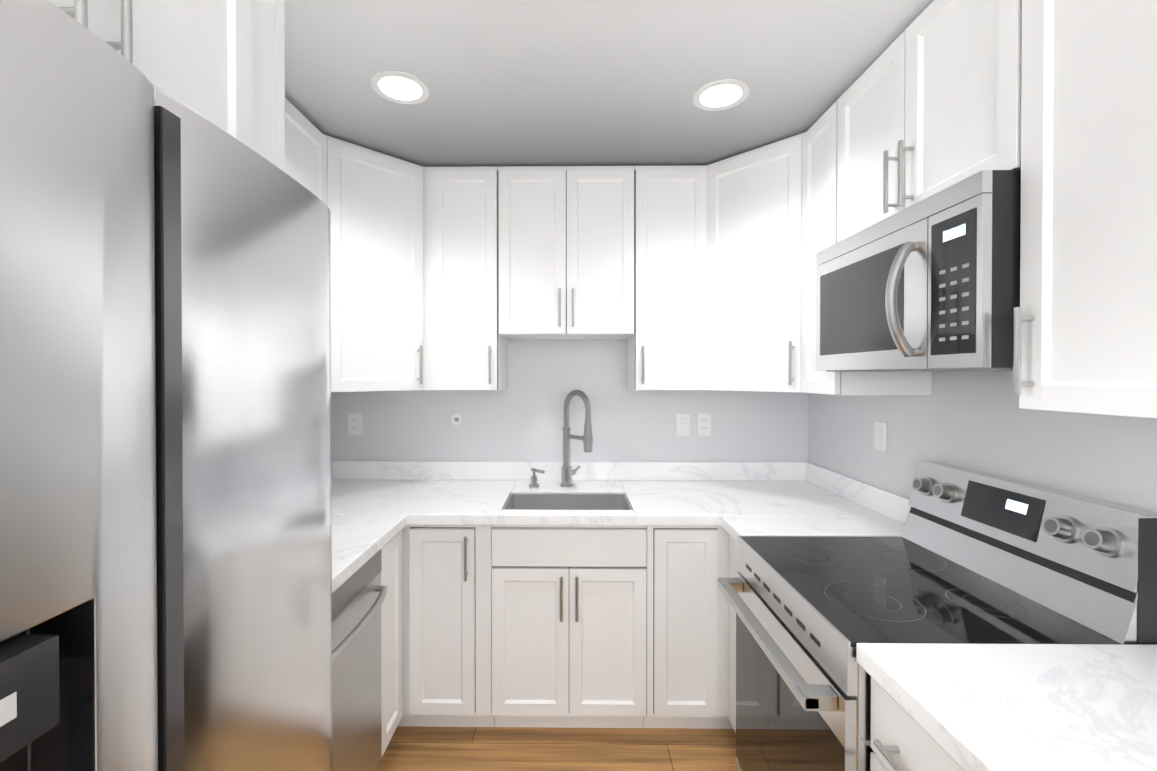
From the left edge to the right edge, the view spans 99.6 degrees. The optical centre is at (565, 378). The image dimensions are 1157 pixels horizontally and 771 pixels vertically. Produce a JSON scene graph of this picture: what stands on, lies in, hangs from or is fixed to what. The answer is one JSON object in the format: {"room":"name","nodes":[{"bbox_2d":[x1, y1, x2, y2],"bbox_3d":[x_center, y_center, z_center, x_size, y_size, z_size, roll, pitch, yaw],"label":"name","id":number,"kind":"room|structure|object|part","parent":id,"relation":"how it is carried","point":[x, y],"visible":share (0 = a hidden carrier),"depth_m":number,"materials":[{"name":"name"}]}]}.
{"room":"kitchen","nodes":[
{"label":"kitchen","id":0,"kind":"room"},
{"bbox_2d":[375,726,736,770],"bbox_3d":[-0.027,1.504,0.045,2.709,0.100,5.200,0,0,1],"label":"floor","id":1,"kind":"structure","parent":0,"point":[412,748],"depth_m":1.90,"materials":[{"name":"brown wood"}]},
{"bbox_2d":[0,0,332,770],"bbox_3d":[-0.855,0.541,0.622,0.781,1.817,0.858,0,0,1],"label":"refrigerator","id":2,"kind":"object","parent":1,"relation":"on","point":[243,417],"depth_m":0.58,"materials":[{"name":"silver metal"}]},
{"bbox_3d":[-0.528,0.526,0.396,0.091,1.760,0.410,0,0,1],"label":"refrigerator door","id":3,"kind":"part","parent":2,"relation":"part of","materials":[{"name":"silver metal"}]},
{"bbox_2d":[49,0,284,171],"bbox_3d":[-0.922,0.247,0.641,0.704,2.404,0.899,0,0,1],"label":"tall cabinet","id":4,"kind":"object","parent":1,"relation":"on","point":[220,64],"visible":0.25,"depth_m":0.85,"materials":[{"name":"white paint"}]},
{"bbox_2d":[332,549,386,770],"bbox_3d":[-0.905,1.009,1.402,0.661,0.868,0.592,0,0,1],"label":"dishwasher","id":5,"kind":"object","parent":1,"relation":"on","point":[358,596],"visible":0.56,"depth_m":1.50,"materials":[{"name":"silver metal"}]},
{"bbox_2d":[381,530,402,757],"bbox_3d":[-0.952,1.004,1.817,0.620,0.872,0.218,0,0,1],"label":"base cabinet","id":6,"kind":"object","parent":1,"relation":"on","point":[391,651],"visible":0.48,"depth_m":1.83,"materials":[{"name":"white paint"}]},
{"bbox_2d":[331,485,414,592],"bbox_3d":[-0.934,0.501,1.491,0.660,0.135,0.792,0,0,1],"label":"countertop","id":7,"kind":"structure","parent":6,"relation":"on","point":[365,518],"depth_m":1.83,"materials":[{"name":"stone"}]},
{"bbox_2d":[398,525,494,726],"bbox_3d":[-0.774,1.001,2.219,0.966,0.872,0.656,0,0,1],"label":"base cabinet","id":8,"kind":"object","parent":1,"relation":"on","point":[446,625],"visible":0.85,"depth_m":1.93,"materials":[{"name":"white paint"}]},
{"bbox_2d":[331,465,442,480],"bbox_3d":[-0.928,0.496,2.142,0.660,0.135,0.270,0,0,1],"label":"backsplash","id":9,"kind":"structure","parent":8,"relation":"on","point":[338,472],"depth_m":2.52,"materials":[{"name":"stone"}]},
{"bbox_2d":[492,524,646,727],"bbox_3d":[0.017,1.001,2.211,0.613,0.872,0.656,0,0,1],"label":"base cabinet","id":10,"kind":"object","parent":1,"relation":"on","point":[569,609],"visible":0.98,"depth_m":1.92,"materials":[{"name":"white paint"}]},
{"bbox_2d":[643,526,739,732],"bbox_3d":[0.785,1.002,2.096,0.922,0.872,0.871,0,0,1],"label":"base cabinet","id":11,"kind":"object","parent":1,"relation":"on","point":[691,649],"visible":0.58,"depth_m":1.92,"materials":[{"name":"white paint"}]},
{"bbox_2d":[331,461,880,525],"bbox_3d":[-0.005,0.496,2.206,2.505,0.135,0.658,0,0,1],"label":"countertop","id":12,"kind":"structure","parent":11,"relation":"on","point":[658,493],"depth_m":2.37,"materials":[{"name":"stone"}]},
{"bbox_2d":[529,468,544,487],"bbox_3d":[-0.138,0.477,2.362,0.078,0.090,0.061,0,0,1],"label":"soap pump","id":13,"kind":"object","parent":12,"relation":"on","point":[533,484],"visible":1,"depth_m":2.35,"materials":[{"name":"silver metal"}]},
{"bbox_2d":[503,493,631,509],"bbox_3d":[0.009,0.625,2.123,0.530,0.182,0.308,0,0,1],"label":"sink","id":14,"kind":"object","parent":12,"relation":"in","point":[548,501],"visible":0.1,"depth_m":2.27,"materials":[{"name":"silver metal"}]},
{"bbox_2d":[560,390,592,486],"bbox_3d":[0.051,0.286,2.344,0.156,0.471,0.202,0,0,1],"label":"faucet","id":15,"kind":"object","parent":12,"relation":"on","point":[567,472],"visible":1,"depth_m":2.36,"materials":[{"name":"silver metal"}]},
{"bbox_2d":[711,489,910,541],"bbox_3d":[0.906,0.499,1.762,0.675,0.135,0.212,0,0,1],"label":"countertop","id":16,"kind":"structure","parent":11,"relation":"on","point":[740,512],"depth_m":1.88,"materials":[{"name":"stone"}]},
{"bbox_2d":[870,677,964,770],"bbox_3d":[0.906,1.012,0.838,0.656,0.872,0.300,0,0,1],"label":"base cabinet","id":17,"kind":"object","parent":1,"relation":"on","point":[902,739],"visible":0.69,"depth_m":0.89,"materials":[{"name":"white paint"}]},
{"bbox_2d":[856,643,1156,770],"bbox_3d":[0.903,0.511,0.256,0.648,0.135,1.457,0,0,1],"label":"countertop","id":18,"kind":"structure","parent":17,"relation":"on","point":[1029,707],"depth_m":0.82,"materials":[{"name":"stone"}]},
{"bbox_2d":[717,460,1156,770],"bbox_3d":[0.870,0.860,1.323,0.735,1.168,0.664,0,0,1],"label":"range","id":19,"kind":"object","parent":1,"relation":"on","point":[970,556],"visible":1,"depth_m":1.20,"materials":[{"name":"silver metal"}]},
{"bbox_2d":[331,339,807,461],"bbox_3d":[-0.001,0.230,2.585,2.709,2.410,0.100,0,0,1],"label":"wall","id":20,"kind":"structure","parent":0,"point":[520,417],"depth_m":2.53,"materials":[{"name":"grey paint"}]},
{"bbox_2d":[348,413,361,434],"bbox_3d":[-1.093,0.235,2.540,0.072,0.116,0.008,0,0,1],"label":"electrical outlet","id":21,"kind":"object","parent":20,"relation":"attached to","point":[354,423],"visible":1,"depth_m":2.54,"materials":[{"name":"white plastic"}]},
{"bbox_2d":[323,134,423,391],"bbox_3d":[-0.946,-0.458,2.230,0.623,1.018,0.615,0,0,1],"label":"upper cabinet","id":22,"kind":"object","parent":20,"relation":"attached to","point":[375,202],"visible":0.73,"depth_m":2.06,"materials":[{"name":"white paint"}]},
{"bbox_2d":[451,414,462,424],"bbox_3d":[-0.563,0.210,2.534,0.060,0.060,0.010,0,0,1],"label":"electrical outlet","id":23,"kind":"object","parent":20,"relation":"attached to","point":[456,419],"visible":1,"depth_m":2.53,"materials":[{"name":"white plastic"}]},
{"bbox_2d":[423,166,506,389],"bbox_3d":[-0.476,-0.459,2.353,0.342,1.018,0.361,0,0,1],"label":"upper cabinet","id":24,"kind":"object","parent":20,"relation":"attached to","point":[465,345],"visible":0.96,"depth_m":2.22,"materials":[{"name":"white paint"}]},
{"bbox_2d":[498,166,633,338],"bbox_3d":[0.005,-0.586,2.347,0.618,0.764,0.361,0,0,1],"label":"upper cabinet","id":25,"kind":"object","parent":20,"relation":"attached to","point":[565,252],"visible":1,"depth_m":2.21,"materials":[{"name":"white paint"}]},
{"bbox_2d":[627,165,706,389],"bbox_3d":[0.477,-0.459,2.343,0.325,1.018,0.361,0,0,1],"label":"upper cabinet","id":26,"kind":"object","parent":20,"relation":"attached to","point":[666,345],"visible":1,"depth_m":2.21,"materials":[{"name":"white paint"}]},
{"bbox_2d":[676,413,689,435],"bbox_3d":[0.607,0.235,2.522,0.072,0.116,0.010,0,0,1],"label":"light switch","id":27,"kind":"object","parent":20,"relation":"attached to","point":[682,424],"visible":1,"depth_m":2.52,"materials":[{"name":"white plastic"}]},
{"bbox_2d":[697,413,710,435],"bbox_3d":[0.715,0.235,2.522,0.072,0.116,0.008,0,0,1],"label":"electrical outlet","id":28,"kind":"object","parent":20,"relation":"attached to","point":[703,424],"visible":1,"depth_m":2.52,"materials":[{"name":"white plastic"}]},
{"bbox_2d":[706,132,805,392],"bbox_3d":[0.940,-0.458,2.207,0.615,1.018,0.623,0,0,1],"label":"upper cabinet","id":29,"kind":"object","parent":20,"relation":"attached to","point":[753,257],"visible":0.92,"depth_m":2.04,"materials":[{"name":"white paint"}]},
{"bbox_2d":[284,0,933,166],"bbox_3d":[-0.027,-1.006,0.026,2.709,0.100,5.200,0,0,1],"label":"ceiling","id":30,"kind":"structure","parent":0,"point":[564,82],"depth_m":1.53,"materials":[{"name":"white paint"}]},
{"bbox_2d":[371,71,428,103],"bbox_3d":[-0.547,-0.964,1.622,0.184,0.004,0.184,0,0,1],"label":"recessed light","id":31,"kind":"object","parent":30,"relation":"in","point":[404,87],"visible":1,"depth_m":1.62,"materials":[{"name":"white plastic"}]},
{"bbox_2d":[693,79,749,110],"bbox_3d":[0.529,-0.965,1.665,0.184,0.004,0.184,0,0,1],"label":"recessed light","id":32,"kind":"object","parent":30,"relation":"in","point":[714,95],"visible":1,"depth_m":1.66,"materials":[{"name":"white plastic"}]},
{"bbox_2d":[808,371,1156,511],"bbox_3d":[1.277,0.249,0.022,0.100,2.410,5.000,0,0,1],"label":"wall","id":33,"kind":"structure","parent":0,"point":[982,421],"depth_m":1.45,"materials":[{"name":"grey paint"}]},
{"bbox_2d":[801,100,931,394],"bbox_3d":[1.081,-0.454,1.781,0.325,1.018,0.252,0,0,1],"label":"upper cabinet","id":34,"kind":"object","parent":33,"relation":"attached to","point":[819,184],"visible":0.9,"depth_m":1.77,"materials":[{"name":"white paint"}]},
{"bbox_2d":[874,420,886,451],"bbox_3d":[1.240,0.225,1.928,0.010,0.116,0.072,0,0,1],"label":"light switch","id":35,"kind":"object","parent":33,"relation":"attached to","point":[880,435],"visible":1,"depth_m":1.92,"materials":[{"name":"white plastic"}]},
{"bbox_2d":[837,0,1021,241],"bbox_3d":[1.058,-0.694,1.316,0.361,0.532,0.672,0,0,1],"label":"upper cabinet","id":36,"kind":"object","parent":33,"relation":"attached to","point":[929,102],"visible":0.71,"depth_m":1.23,"materials":[{"name":"white paint"}]},
{"bbox_2d":[816,170,1020,371],"bbox_3d":[1.007,-0.223,1.320,0.462,0.402,0.668,0,0,1],"label":"over-the-range microwave","id":37,"kind":"object","parent":36,"relation":"attached to","point":[930,283],"visible":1,"depth_m":1.13,"materials":[{"name":"silver metal"}]},
{"bbox_2d":[1013,0,1156,418],"bbox_3d":[1.052,-0.446,0.700,0.361,1.018,0.560,0,0,1],"label":"upper cabinet","id":38,"kind":"object","parent":33,"relation":"attached to","point":[1085,327],"visible":1,"depth_m":0.86,"materials":[{"name":"white paint"}]},
{"bbox_3d":[-1.332,0.249,0.049,0.100,2.410,5.000,0,0,1],"label":"wall","id":39,"kind":"structure","parent":0,"visible":0},
{"bbox_2d":[285,98,327,206],"bbox_3d":[-1.084,-0.452,1.509,0.361,1.018,0.840,0,0,1],"label":"upper cabinet","id":40,"kind":"object","parent":39,"relation":"attached to","point":[305,152],"visible":0.06,"depth_m":1.77,"materials":[{"name":"white paint"}]}
]}

